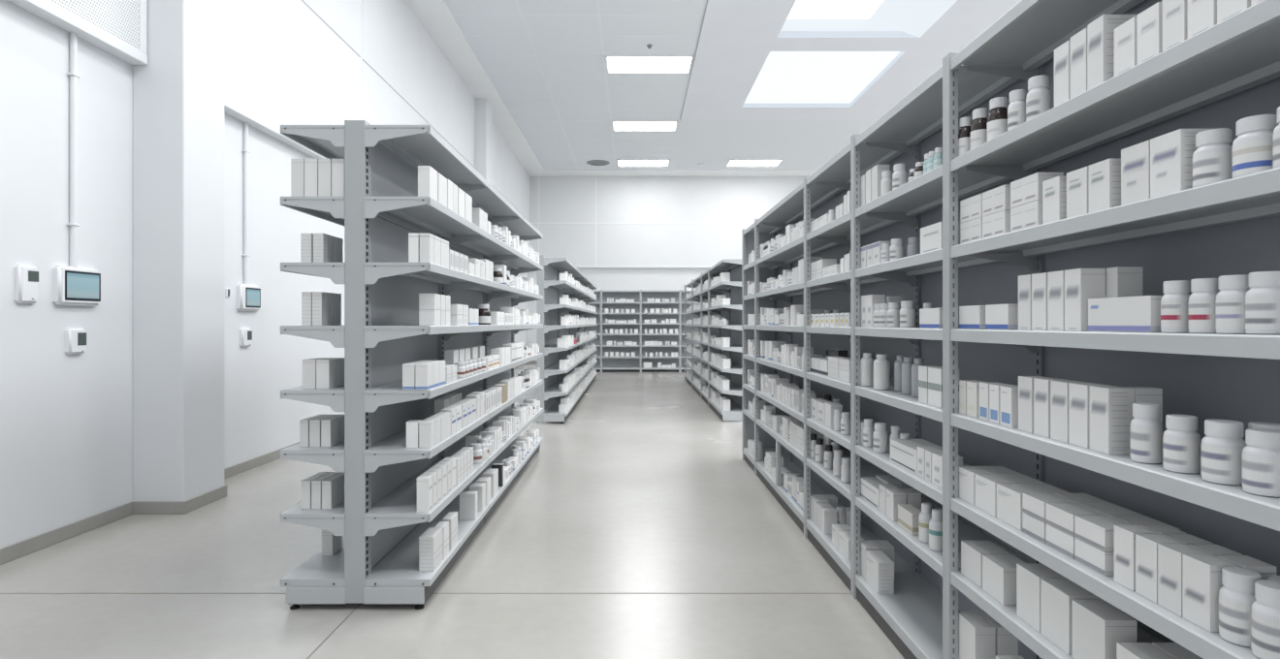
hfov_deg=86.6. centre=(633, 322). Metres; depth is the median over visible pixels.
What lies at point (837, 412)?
medicine bottle
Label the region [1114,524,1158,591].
carton
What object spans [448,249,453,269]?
carton
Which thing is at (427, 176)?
carton
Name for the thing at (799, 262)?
carton
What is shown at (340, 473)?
carton
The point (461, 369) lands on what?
medicine bottle
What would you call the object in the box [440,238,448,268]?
carton
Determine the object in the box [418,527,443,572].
carton
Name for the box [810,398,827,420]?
carton
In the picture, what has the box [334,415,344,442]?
carton
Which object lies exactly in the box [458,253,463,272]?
carton
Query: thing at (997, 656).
carton
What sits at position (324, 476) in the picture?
carton
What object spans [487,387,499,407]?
carton
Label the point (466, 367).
medicine bottle
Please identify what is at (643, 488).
floor
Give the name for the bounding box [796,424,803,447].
carton
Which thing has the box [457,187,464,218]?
carton
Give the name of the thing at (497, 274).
medicine bottle
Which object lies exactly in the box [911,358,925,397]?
medicine bottle
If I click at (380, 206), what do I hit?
shelving
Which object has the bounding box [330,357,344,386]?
carton
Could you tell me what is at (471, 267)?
carton
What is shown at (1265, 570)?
carton
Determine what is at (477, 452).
medicine bottle
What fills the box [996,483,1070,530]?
carton
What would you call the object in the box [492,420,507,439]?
carton
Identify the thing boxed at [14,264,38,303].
thermostat
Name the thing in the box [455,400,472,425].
carton
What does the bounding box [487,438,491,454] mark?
medicine bottle
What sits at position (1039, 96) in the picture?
medicine bottle
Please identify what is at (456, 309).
carton
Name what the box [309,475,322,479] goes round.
carton
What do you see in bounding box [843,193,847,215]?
carton
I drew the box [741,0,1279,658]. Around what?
shelving rack
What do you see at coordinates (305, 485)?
carton
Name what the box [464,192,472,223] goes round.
carton
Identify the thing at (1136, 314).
carton
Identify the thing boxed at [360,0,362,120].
trim
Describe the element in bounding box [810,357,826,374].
carton
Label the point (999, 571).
carton
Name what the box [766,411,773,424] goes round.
medicine bottle
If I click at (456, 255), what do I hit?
carton
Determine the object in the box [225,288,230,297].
wall switch
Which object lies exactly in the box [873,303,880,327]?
medicine bottle
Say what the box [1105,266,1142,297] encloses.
carton
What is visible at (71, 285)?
panel
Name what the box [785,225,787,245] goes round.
carton
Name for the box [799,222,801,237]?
carton
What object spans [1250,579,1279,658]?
medicine bottle
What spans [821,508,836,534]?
carton
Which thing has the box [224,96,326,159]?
trim
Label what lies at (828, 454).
medicine bottle
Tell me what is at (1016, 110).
medicine bottle
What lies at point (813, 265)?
carton
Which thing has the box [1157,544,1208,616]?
carton
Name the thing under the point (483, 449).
medicine bottle
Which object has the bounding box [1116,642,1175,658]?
carton
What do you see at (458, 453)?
carton
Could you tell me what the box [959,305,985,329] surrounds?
carton
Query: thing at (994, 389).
carton
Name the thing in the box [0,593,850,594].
trim
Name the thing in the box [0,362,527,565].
baseboard
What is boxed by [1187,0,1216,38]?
carton
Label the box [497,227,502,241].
medicine bottle
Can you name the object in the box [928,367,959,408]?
carton
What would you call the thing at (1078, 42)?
carton
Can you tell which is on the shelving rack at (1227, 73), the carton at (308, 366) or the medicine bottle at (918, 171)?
the medicine bottle at (918, 171)
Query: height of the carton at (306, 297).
0.167 m
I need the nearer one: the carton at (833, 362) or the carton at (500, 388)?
the carton at (833, 362)
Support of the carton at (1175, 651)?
on the shelving rack at (1227, 73)
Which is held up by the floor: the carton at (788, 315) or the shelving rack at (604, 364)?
the shelving rack at (604, 364)
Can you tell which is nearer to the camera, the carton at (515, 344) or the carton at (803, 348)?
the carton at (803, 348)
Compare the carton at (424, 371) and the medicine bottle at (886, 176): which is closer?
the medicine bottle at (886, 176)
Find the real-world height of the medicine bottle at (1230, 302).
0.114 m
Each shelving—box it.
[279,120,543,609]
[536,256,597,423]
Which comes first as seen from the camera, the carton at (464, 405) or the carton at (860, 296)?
the carton at (860, 296)
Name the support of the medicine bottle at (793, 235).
on the shelving rack at (1227, 73)
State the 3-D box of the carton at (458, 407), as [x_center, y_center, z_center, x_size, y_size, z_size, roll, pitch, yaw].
[-1.032,0.550,3.901,0.059,0.139,0.114,0,0,1]
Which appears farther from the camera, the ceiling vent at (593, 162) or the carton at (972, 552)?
the ceiling vent at (593, 162)
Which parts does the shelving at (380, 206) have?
shelf, shelf, shelf, shelf, shelf, shelf, shelf, post, panel, shelf, shelf, shelf, shelf, shelf, shelf, post, shelf, kick plate, panel, shelf, post, shelf, shelf, shelf, panel, kick plate, shelf, shelf, shelf, post, shelf, shelf, shelf, shelf, kick plate, shelf, shelf, shelf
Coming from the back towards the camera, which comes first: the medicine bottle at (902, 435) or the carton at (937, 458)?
the medicine bottle at (902, 435)
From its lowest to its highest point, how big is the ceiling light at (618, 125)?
0.042 m
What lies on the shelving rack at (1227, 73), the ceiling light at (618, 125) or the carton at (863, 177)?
the carton at (863, 177)
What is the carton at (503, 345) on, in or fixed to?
on the shelving at (380, 206)
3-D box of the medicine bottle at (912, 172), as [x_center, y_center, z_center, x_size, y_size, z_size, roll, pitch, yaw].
[1.169,-0.609,2.835,0.039,0.064,0.039,0,0,0]
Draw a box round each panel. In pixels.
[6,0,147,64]
[52,265,100,306]
[236,284,260,311]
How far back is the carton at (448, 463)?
3.69 m
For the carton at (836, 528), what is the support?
on the shelving rack at (1227, 73)
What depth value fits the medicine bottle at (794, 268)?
4.87 m
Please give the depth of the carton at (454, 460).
3.79 m
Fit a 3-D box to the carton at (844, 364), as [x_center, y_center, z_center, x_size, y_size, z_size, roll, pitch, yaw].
[1.189,0.230,3.715,0.079,0.059,0.187,0,0,0]
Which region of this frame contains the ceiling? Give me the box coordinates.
[405,0,1021,176]
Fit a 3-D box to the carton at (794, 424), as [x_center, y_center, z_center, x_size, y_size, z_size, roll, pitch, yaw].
[1.209,0.802,4.850,0.119,0.154,0.056,0,0,1]
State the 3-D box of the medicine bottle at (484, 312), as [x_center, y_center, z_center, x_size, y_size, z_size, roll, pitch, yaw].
[-1.057,-0.058,4.765,0.107,0.145,0.107,0,0,0]
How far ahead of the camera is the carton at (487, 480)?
4.68 m
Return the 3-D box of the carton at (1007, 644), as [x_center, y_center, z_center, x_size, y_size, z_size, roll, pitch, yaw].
[1.260,1.152,2.357,0.068,0.249,0.143,0,0,0]
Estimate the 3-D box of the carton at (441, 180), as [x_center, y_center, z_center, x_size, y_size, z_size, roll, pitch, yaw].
[-1.032,-0.694,3.568,0.058,0.157,0.157,0,0,0]
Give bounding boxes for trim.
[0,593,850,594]
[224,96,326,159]
[301,0,518,211]
[306,433,526,658]
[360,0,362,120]
[451,0,708,169]
[531,176,753,265]
[575,265,712,268]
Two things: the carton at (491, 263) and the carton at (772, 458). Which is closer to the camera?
the carton at (491, 263)
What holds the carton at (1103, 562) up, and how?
on the shelving rack at (1227, 73)
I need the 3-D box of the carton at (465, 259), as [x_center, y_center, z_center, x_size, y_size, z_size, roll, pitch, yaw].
[-1.032,-0.348,4.061,0.059,0.107,0.096,0,0,1]
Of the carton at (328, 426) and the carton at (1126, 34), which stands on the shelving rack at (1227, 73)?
the carton at (1126, 34)
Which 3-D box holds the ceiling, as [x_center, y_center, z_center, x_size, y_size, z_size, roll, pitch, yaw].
[3.665,-5.090,9.700,14.670,0.120,27.400,0,0,0]
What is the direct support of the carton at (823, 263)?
on the shelving rack at (1227, 73)
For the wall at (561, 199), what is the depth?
23.30 m
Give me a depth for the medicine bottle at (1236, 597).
1.30 m
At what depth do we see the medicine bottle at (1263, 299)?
1.25 m
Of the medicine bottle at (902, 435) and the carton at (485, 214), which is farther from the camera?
the carton at (485, 214)
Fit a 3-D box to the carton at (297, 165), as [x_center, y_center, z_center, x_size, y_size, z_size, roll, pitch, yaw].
[-1.657,-0.713,3.405,0.062,0.194,0.120,0,0,0]
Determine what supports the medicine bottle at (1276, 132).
on the shelving rack at (1227, 73)
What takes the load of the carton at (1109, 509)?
on the carton
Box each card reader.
[64,327,86,354]
[239,327,252,347]
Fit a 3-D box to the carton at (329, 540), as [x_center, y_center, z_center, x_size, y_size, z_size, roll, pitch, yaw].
[-1.645,1.180,3.670,0.057,0.139,0.060,0,0,-1]
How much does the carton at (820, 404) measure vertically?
0.129 m
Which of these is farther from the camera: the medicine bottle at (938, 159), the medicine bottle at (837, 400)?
the medicine bottle at (837, 400)
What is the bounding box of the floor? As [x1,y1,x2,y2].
[0,363,904,658]
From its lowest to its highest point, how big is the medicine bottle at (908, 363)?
0.165 m
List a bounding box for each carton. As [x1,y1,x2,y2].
[290,159,304,196]
[299,417,313,447]
[300,233,313,262]
[300,478,316,509]
[301,291,312,325]
[302,359,316,388]
[304,159,318,196]
[309,417,324,447]
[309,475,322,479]
[311,478,326,509]
[312,291,326,325]
[313,233,328,262]
[315,472,328,475]
[316,359,334,388]
[318,159,331,196]
[319,475,333,479]
[320,418,336,447]
[321,358,339,387]
[321,478,337,509]
[321,529,337,555]
[324,472,339,475]
[326,292,331,325]
[327,234,333,262]
[327,416,342,444]
[329,475,343,505]
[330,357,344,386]
[331,159,344,196]
[331,292,336,325]
[333,236,338,262]
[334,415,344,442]
[335,472,344,501]
[336,293,341,325]
[337,536,342,551]
[338,237,343,262]
[402,362,420,389]
[415,362,433,389]
[416,475,432,512]
[417,165,437,200]
[418,293,440,310]
[418,310,440,325]
[418,420,434,447]
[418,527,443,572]
[419,232,434,263]
[421,472,437,509]
[423,416,441,446]
[425,361,439,387]
[425,468,442,504]
[431,360,445,385]
[431,412,450,441]
[431,464,447,499]
[434,235,440,265]
[434,521,448,559]
[436,460,451,495]
[437,172,447,207]
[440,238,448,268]
[440,294,445,310]
[440,310,445,325]
[441,408,455,435]
[442,457,456,490]
[442,512,457,549]
[445,295,450,310]
[445,310,450,325]
[445,364,456,382]
[445,366,451,383]
[446,405,461,432]
[447,178,452,210]
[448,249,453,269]
[448,304,462,315]
[450,315,462,325]
[450,454,463,482]
[451,403,467,428]
[452,183,457,213]
[453,251,458,270]
[454,451,466,479]
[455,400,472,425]
[456,457,460,485]
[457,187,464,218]
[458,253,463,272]
[458,449,470,477]
[459,491,478,520]
[461,447,473,473]
[462,304,468,315]
[462,315,468,324]
[462,398,476,421]
[463,255,468,273]
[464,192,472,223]
[465,394,479,419]
[468,258,479,277]
[468,262,475,275]
[468,308,474,324]
[469,482,485,511]
[470,391,484,417]
[472,207,483,229]
[474,308,479,324]
[476,477,490,505]
[478,258,489,280]
[480,259,484,278]
[482,389,496,411]
[482,469,498,497]
[483,211,487,232]
[483,428,501,447]
[484,391,490,414]
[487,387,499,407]
[489,260,493,281]
[490,349,502,366]
[491,386,502,405]
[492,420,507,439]
[493,384,507,403]
[497,226,508,245]
[498,416,513,434]
[499,380,511,400]
[502,344,513,362]
[504,379,513,398]
[507,343,516,361]
[764,374,777,393]
[767,341,768,360]
[769,455,783,476]
[770,341,785,361]
[773,378,789,398]
[779,383,796,402]
[782,269,792,287]
[783,386,799,404]
[783,473,799,490]
[784,307,790,325]
[784,417,798,440]
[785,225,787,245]
[786,310,793,325]
[787,388,791,407]
[790,421,801,444]
[791,388,803,408]
[792,422,802,445]
[792,477,802,499]
[793,305,803,325]
[793,479,803,501]
[794,347,813,368]
[794,389,796,410]
[794,423,803,447]
[795,480,803,503]
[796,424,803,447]
[797,355,801,369]
[797,390,814,412]
[798,259,800,283]
[798,425,803,449]
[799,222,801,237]
[800,258,802,282]
[800,427,813,451]
[800,494,803,510]
[801,221,803,236]
[801,392,815,414]
[810,218,818,231]
[810,256,822,262]
[810,261,815,280]
[810,309,824,314]
[810,354,822,357]
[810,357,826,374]
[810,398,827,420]
[810,494,824,520]
[813,498,829,525]
[815,258,836,279]
[816,503,832,529]
[817,401,830,424]
[818,213,828,227]
[818,358,828,376]
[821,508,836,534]
[824,402,842,428]
[828,349,847,357]
[828,356,850,369]
[828,366,838,380]
[832,524,850,549]
[834,313,839,326]
[835,205,839,219]
[838,358,861,371]
[838,369,850,383]
[838,531,863,561]
[839,202,843,217]
[839,313,844,326]
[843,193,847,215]
[844,253,850,271]
[844,313,850,326]
[847,190,850,213]
[860,174,865,206]
[860,245,866,268]
[860,295,861,326]
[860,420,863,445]
[860,477,884,510]
[860,540,879,579]
[861,295,866,326]
[865,168,871,203]
[865,550,894,594]
[866,243,872,266]
[866,294,885,327]
[871,164,889,200]
[872,241,890,264]
[873,540,894,562]
[875,475,901,488]
[879,483,897,514]
[885,296,900,309]
[886,488,906,521]
[890,439,920,475]
[897,504,921,535]
[899,488,921,511]
[906,439,942,448]
[917,446,942,479]
[918,365,942,404]
[919,307,942,328]
[920,222,960,254]
[925,449,942,482]
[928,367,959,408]
[931,452,962,488]
[958,466,1021,506]
[958,609,995,658]
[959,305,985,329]
[959,380,982,415]
[960,193,983,223]
[960,217,982,244]
[960,541,1010,588]
[966,382,979,417]
[975,474,1045,516]
[976,609,1018,655]
[979,382,1002,420]
[982,184,1010,216]
[982,210,1010,238]
[982,554,1024,605]
[985,303,1018,329]
[989,384,1014,423]
[995,655,1023,658]
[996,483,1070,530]
[1000,385,1018,427]
[1010,172,1063,208]
[1010,199,1042,231]
[1016,563,1066,633]
[1018,274,1031,330]
[1018,376,1050,433]
[1022,493,1076,522]
[1022,512,1045,543]
[1031,272,1047,330]
[1033,378,1071,438]
[1040,578,1114,655]
[1042,175,1066,223]
[1045,503,1107,537]
[1045,523,1074,559]
[1047,270,1064,330]
[1050,380,1087,443]
[1054,40,1070,107]
[1055,493,1109,504]
[1064,267,1105,330]
[1066,166,1088,218]
[1069,383,1109,448]
[1070,27,1087,98]
[1071,600,1137,658]
[1074,515,1130,552]
[1074,538,1114,575]
[1080,503,1143,516]
[1087,14,1137,90]
[1088,158,1120,213]
[1088,295,1163,332]
[1089,385,1134,454]
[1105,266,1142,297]
[1111,515,1180,530]
[1114,16,1137,76]
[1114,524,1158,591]
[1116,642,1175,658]
[1120,140,1150,205]
[1123,386,1162,423]
[1135,534,1183,604]
[1137,1,1162,64]
[1141,524,1186,535]
[1150,128,1211,197]
[1152,642,1203,658]
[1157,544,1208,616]
[1162,0,1187,51]
[1163,534,1213,545]
[1182,553,1239,632]
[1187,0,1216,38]
[1189,544,1242,556]
[1216,0,1250,24]
[1217,555,1277,579]
[1250,0,1262,6]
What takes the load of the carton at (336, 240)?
on the shelving at (380, 206)
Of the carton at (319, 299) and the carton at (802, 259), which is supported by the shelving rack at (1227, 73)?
the carton at (802, 259)
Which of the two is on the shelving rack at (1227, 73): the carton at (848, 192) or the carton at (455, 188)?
the carton at (848, 192)
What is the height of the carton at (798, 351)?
0.148 m
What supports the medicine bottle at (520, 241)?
on the shelving at (380, 206)
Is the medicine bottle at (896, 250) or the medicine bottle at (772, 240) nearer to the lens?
the medicine bottle at (896, 250)
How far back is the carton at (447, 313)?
3.66 m
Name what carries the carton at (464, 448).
on the shelving at (380, 206)
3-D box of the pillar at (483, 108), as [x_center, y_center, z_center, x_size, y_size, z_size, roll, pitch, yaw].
[-3.482,-1.865,15.525,0.375,6.530,0.650,0,0,0]
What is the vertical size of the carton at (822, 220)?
0.077 m
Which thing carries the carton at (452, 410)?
on the shelving at (380, 206)
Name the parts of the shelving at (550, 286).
post, panel, post, shelf, shelf, shelf, shelf, shelf, shelf, panel, shelf, kick plate, shelf, panel, shelf, shelf, shelf, shelf, panel, shelf, shelf, shelf, shelf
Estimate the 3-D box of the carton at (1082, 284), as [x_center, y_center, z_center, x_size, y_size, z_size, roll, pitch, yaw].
[1.182,-0.060,1.779,0.064,0.162,0.066,0,0,0]
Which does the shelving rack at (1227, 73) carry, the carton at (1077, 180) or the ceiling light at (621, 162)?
the carton at (1077, 180)
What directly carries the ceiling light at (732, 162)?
attached to the ceiling
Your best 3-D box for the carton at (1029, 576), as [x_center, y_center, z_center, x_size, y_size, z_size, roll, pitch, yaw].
[1.210,0.801,1.982,0.118,0.156,0.116,0,0,0]
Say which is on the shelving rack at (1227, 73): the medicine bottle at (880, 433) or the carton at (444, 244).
the medicine bottle at (880, 433)
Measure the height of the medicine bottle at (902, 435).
0.110 m
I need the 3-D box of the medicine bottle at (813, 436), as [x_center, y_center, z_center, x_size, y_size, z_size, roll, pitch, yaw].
[1.172,0.802,4.415,0.046,0.155,0.046,0,0,0]
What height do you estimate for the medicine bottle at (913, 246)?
0.104 m
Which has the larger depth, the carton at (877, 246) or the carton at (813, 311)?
the carton at (813, 311)
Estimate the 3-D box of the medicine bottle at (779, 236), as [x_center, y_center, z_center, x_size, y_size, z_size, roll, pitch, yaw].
[1.182,-0.642,5.435,0.066,0.130,0.066,0,0,0]
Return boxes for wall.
[0,0,530,548]
[527,176,803,360]
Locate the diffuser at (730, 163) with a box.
[727,160,780,165]
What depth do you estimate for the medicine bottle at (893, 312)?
3.05 m
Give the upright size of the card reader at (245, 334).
0.180 m
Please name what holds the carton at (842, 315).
on the shelving rack at (1227, 73)
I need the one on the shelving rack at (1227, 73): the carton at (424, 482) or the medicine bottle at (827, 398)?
the medicine bottle at (827, 398)
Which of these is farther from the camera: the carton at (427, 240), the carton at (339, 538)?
the carton at (339, 538)
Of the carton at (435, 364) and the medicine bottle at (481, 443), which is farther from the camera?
the medicine bottle at (481, 443)
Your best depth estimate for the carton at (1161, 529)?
1.59 m
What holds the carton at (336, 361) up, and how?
on the shelving at (380, 206)
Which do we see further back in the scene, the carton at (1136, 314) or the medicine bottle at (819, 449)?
the medicine bottle at (819, 449)
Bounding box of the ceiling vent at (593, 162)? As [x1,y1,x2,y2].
[586,160,609,165]
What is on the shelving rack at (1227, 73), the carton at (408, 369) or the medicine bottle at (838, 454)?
the medicine bottle at (838, 454)
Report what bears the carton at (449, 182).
on the shelving at (380, 206)
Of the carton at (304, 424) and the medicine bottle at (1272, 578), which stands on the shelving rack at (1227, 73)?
the medicine bottle at (1272, 578)
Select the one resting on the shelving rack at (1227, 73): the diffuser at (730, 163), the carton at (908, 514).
the carton at (908, 514)
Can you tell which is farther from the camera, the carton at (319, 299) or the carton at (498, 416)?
the carton at (498, 416)
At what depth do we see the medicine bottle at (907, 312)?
2.90 m
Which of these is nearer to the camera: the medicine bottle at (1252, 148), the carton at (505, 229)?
the medicine bottle at (1252, 148)
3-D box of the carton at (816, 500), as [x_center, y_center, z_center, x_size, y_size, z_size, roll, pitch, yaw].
[1.190,1.202,4.312,0.078,0.149,0.081,0,0,0]
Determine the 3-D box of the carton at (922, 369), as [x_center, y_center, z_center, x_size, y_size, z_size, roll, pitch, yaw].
[1.184,0.246,2.704,0.069,0.146,0.080,0,0,-1]
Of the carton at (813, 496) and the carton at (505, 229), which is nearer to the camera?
the carton at (813, 496)
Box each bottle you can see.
[454,362,465,378]
[458,361,469,377]
[463,360,473,375]
[467,359,477,374]
[470,443,481,464]
[472,358,481,372]
[477,304,490,324]
[477,357,485,371]
[477,438,488,456]
[480,443,487,458]
[480,444,485,460]
[484,435,493,451]
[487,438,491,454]
[491,224,498,238]
[493,267,503,284]
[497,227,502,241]
[501,230,506,243]
[501,431,506,442]
[504,461,511,476]
[506,271,509,286]
[506,460,512,474]
[510,235,512,248]
[511,448,518,464]
[514,448,521,463]
[518,240,524,255]
[759,443,764,460]
[764,308,766,324]
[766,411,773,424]
[768,415,772,427]
[769,238,775,253]
[773,310,780,324]
[773,348,780,361]
[775,349,780,362]
[776,234,784,249]
[791,268,794,285]
[792,227,796,241]
[793,267,796,284]
[795,223,798,239]
[795,266,798,284]
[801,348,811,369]
[810,433,816,458]
[815,438,824,462]
[823,435,831,451]
[824,394,831,402]
[824,445,833,469]
[828,209,835,223]
[831,441,838,454]
[832,398,840,404]
[832,449,842,477]
[833,409,842,431]
[835,507,845,524]
[840,412,850,435]
[840,457,850,482]
[860,352,874,386]
[863,418,874,447]
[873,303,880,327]
[873,353,890,390]
[873,422,887,452]
[879,303,888,327]
[880,170,892,195]
[881,243,891,262]
[887,302,900,327]
[889,238,903,260]
[890,425,900,439]
[892,163,907,190]
[894,355,905,391]
[899,300,914,327]
[899,433,910,439]
[901,356,914,394]
[906,237,920,256]
[908,168,915,181]
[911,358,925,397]
[914,161,923,178]
[918,502,931,543]
[923,153,928,174]
[923,302,932,308]
[927,151,935,172]
[928,509,942,551]
[933,147,942,168]
[958,116,971,156]
[970,107,988,150]
[987,96,1008,141]
[1007,89,1025,130]
[1025,74,1051,121]
[1130,402,1163,464]
[1160,280,1189,332]
[1162,414,1201,474]
[1188,278,1219,333]
[1192,128,1232,188]
[1200,419,1247,485]
[1215,274,1249,333]
[1218,566,1261,647]
[1232,114,1278,178]
[1242,428,1279,497]
[1245,271,1279,334]
[1248,421,1279,430]
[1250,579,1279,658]
[1267,576,1279,581]
[1272,106,1279,168]
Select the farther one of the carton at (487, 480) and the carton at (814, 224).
the carton at (487, 480)
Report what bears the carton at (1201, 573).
on the shelving rack at (1227, 73)
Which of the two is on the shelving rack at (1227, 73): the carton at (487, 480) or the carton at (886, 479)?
the carton at (886, 479)
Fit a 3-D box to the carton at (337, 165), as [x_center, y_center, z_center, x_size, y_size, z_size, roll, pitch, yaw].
[-1.458,-0.713,3.405,0.060,0.194,0.120,0,0,0]
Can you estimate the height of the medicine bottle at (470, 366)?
0.090 m
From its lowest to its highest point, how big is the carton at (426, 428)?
0.129 m
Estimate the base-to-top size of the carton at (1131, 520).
0.057 m
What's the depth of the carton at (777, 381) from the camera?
5.52 m
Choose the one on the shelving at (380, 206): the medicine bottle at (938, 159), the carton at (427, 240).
the carton at (427, 240)
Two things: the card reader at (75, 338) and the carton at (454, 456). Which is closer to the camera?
the carton at (454, 456)
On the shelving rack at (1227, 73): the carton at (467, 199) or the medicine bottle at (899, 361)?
the medicine bottle at (899, 361)
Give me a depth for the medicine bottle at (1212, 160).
1.36 m
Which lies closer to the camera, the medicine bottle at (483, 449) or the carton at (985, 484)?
the carton at (985, 484)
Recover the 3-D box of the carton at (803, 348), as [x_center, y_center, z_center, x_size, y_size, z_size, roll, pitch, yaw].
[1.182,0.244,4.632,0.066,0.150,0.066,0,0,0]
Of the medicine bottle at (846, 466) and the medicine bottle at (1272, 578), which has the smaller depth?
the medicine bottle at (1272, 578)
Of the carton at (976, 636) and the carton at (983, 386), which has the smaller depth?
the carton at (983, 386)
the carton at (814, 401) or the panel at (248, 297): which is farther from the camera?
the panel at (248, 297)
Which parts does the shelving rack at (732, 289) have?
post, shelf, shelf, post, kick plate, post, shelf, shelf, kick plate, panel, shelf, post, shelf, shelf, panel, kick plate, shelf, shelf, shelf, panel, shelf, shelf, shelf, shelf, panel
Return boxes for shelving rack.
[584,289,699,372]
[684,259,741,421]
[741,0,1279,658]
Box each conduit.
[66,32,80,266]
[242,122,250,285]
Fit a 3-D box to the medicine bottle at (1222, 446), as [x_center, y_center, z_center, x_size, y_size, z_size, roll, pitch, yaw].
[1.184,0.258,1.362,0.070,0.122,0.070,0,0,0]
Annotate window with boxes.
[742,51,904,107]
[777,0,957,37]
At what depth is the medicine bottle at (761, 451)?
6.32 m
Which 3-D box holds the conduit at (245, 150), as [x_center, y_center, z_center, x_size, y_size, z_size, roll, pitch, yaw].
[-3.649,-1.123,6.391,0.042,1.524,0.062,0,0,0]
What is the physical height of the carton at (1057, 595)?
0.156 m
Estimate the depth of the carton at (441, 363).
3.56 m
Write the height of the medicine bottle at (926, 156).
0.092 m
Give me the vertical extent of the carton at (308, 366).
0.144 m
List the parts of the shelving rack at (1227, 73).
post, shelf, shelf, kick plate, shelf, post, shelf, panel, shelf, shelf, shelf, shelf, shelf, shelf, kick plate, panel, shelf, shelf, shelf, shelf, post, panel, shelf, kick plate, shelf, shelf, shelf, shelf, shelf, post, shelf, kick plate, panel, shelf, shelf, shelf, shelf, shelf, shelf, shelf, post, panel, shelf, shelf, shelf, shelf, shelf, shelf, shelf, panel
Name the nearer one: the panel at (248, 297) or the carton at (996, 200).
the carton at (996, 200)
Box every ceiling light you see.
[606,55,693,72]
[612,120,677,130]
[617,159,669,166]
[726,159,782,166]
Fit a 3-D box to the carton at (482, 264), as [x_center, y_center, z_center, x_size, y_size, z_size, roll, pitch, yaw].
[-1.032,-0.353,4.511,0.059,0.117,0.144,0,0,0]
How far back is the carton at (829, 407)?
3.99 m
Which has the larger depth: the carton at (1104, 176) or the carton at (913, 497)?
the carton at (913, 497)
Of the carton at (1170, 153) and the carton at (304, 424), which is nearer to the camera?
the carton at (1170, 153)
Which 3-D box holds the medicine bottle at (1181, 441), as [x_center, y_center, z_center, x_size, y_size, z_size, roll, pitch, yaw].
[1.181,0.260,1.462,0.064,0.119,0.064,0,0,0]
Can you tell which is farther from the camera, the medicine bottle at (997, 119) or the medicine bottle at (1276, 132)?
the medicine bottle at (997, 119)
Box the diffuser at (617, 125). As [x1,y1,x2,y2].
[613,122,675,129]
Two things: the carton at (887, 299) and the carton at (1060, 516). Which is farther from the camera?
the carton at (887, 299)
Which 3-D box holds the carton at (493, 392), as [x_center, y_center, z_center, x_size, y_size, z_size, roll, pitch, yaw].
[-1.037,0.552,4.862,0.069,0.134,0.179,0,0,0]
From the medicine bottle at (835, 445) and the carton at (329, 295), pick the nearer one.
the carton at (329, 295)
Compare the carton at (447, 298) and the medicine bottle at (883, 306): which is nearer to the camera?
the medicine bottle at (883, 306)
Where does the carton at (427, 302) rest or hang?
on the carton at (426, 317)
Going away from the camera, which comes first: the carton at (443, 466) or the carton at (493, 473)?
the carton at (443, 466)
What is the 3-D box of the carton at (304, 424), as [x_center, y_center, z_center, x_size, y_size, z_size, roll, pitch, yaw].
[-1.642,0.552,3.415,0.041,0.134,0.070,0,0,0]
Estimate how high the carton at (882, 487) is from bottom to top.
0.124 m
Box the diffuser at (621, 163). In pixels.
[618,160,668,165]
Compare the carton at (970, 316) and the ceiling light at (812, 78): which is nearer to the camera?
the carton at (970, 316)
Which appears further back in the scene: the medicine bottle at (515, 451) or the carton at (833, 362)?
the medicine bottle at (515, 451)
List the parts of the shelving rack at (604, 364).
panel, post, shelf, shelf, shelf, shelf, shelf, shelf, shelf, kick plate, panel, post, kick plate, panel, shelf, shelf, shelf, shelf, shelf, shelf, shelf, post, shelf, panel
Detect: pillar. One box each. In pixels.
[132,0,223,501]
[475,97,492,186]
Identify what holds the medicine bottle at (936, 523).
on the shelving rack at (1227, 73)
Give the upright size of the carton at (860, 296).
0.157 m
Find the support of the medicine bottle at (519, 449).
on the shelving at (380, 206)
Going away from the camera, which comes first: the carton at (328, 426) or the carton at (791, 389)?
the carton at (328, 426)
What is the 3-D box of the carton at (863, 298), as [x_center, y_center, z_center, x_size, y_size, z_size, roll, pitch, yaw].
[1.182,-0.057,3.391,0.064,0.157,0.075,0,0,0]
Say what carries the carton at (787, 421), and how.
on the shelving rack at (1227, 73)
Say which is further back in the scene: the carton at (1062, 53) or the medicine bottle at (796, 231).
the medicine bottle at (796, 231)
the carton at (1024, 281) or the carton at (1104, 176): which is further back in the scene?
the carton at (1024, 281)
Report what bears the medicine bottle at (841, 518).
on the shelving rack at (1227, 73)
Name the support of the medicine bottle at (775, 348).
on the shelving rack at (1227, 73)
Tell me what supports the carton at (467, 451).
on the shelving at (380, 206)
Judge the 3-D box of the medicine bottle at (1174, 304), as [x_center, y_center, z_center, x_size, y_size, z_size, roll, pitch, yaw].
[1.176,-0.035,1.470,0.054,0.112,0.054,0,0,0]
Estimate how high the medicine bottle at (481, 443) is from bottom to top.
0.104 m
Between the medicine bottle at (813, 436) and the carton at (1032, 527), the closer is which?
the carton at (1032, 527)
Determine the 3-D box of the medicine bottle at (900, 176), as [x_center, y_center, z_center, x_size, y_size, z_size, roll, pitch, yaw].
[1.182,-0.639,3.013,0.065,0.125,0.065,0,0,0]
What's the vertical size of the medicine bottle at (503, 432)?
0.076 m
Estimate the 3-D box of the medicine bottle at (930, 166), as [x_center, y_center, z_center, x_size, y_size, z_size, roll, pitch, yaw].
[1.167,-0.623,2.651,0.037,0.092,0.037,0,0,0]
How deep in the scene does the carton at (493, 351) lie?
5.08 m
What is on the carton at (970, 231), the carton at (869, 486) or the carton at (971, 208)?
the carton at (971, 208)
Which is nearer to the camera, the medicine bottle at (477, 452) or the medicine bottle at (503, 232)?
the medicine bottle at (477, 452)
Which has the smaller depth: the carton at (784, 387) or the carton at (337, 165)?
the carton at (337, 165)

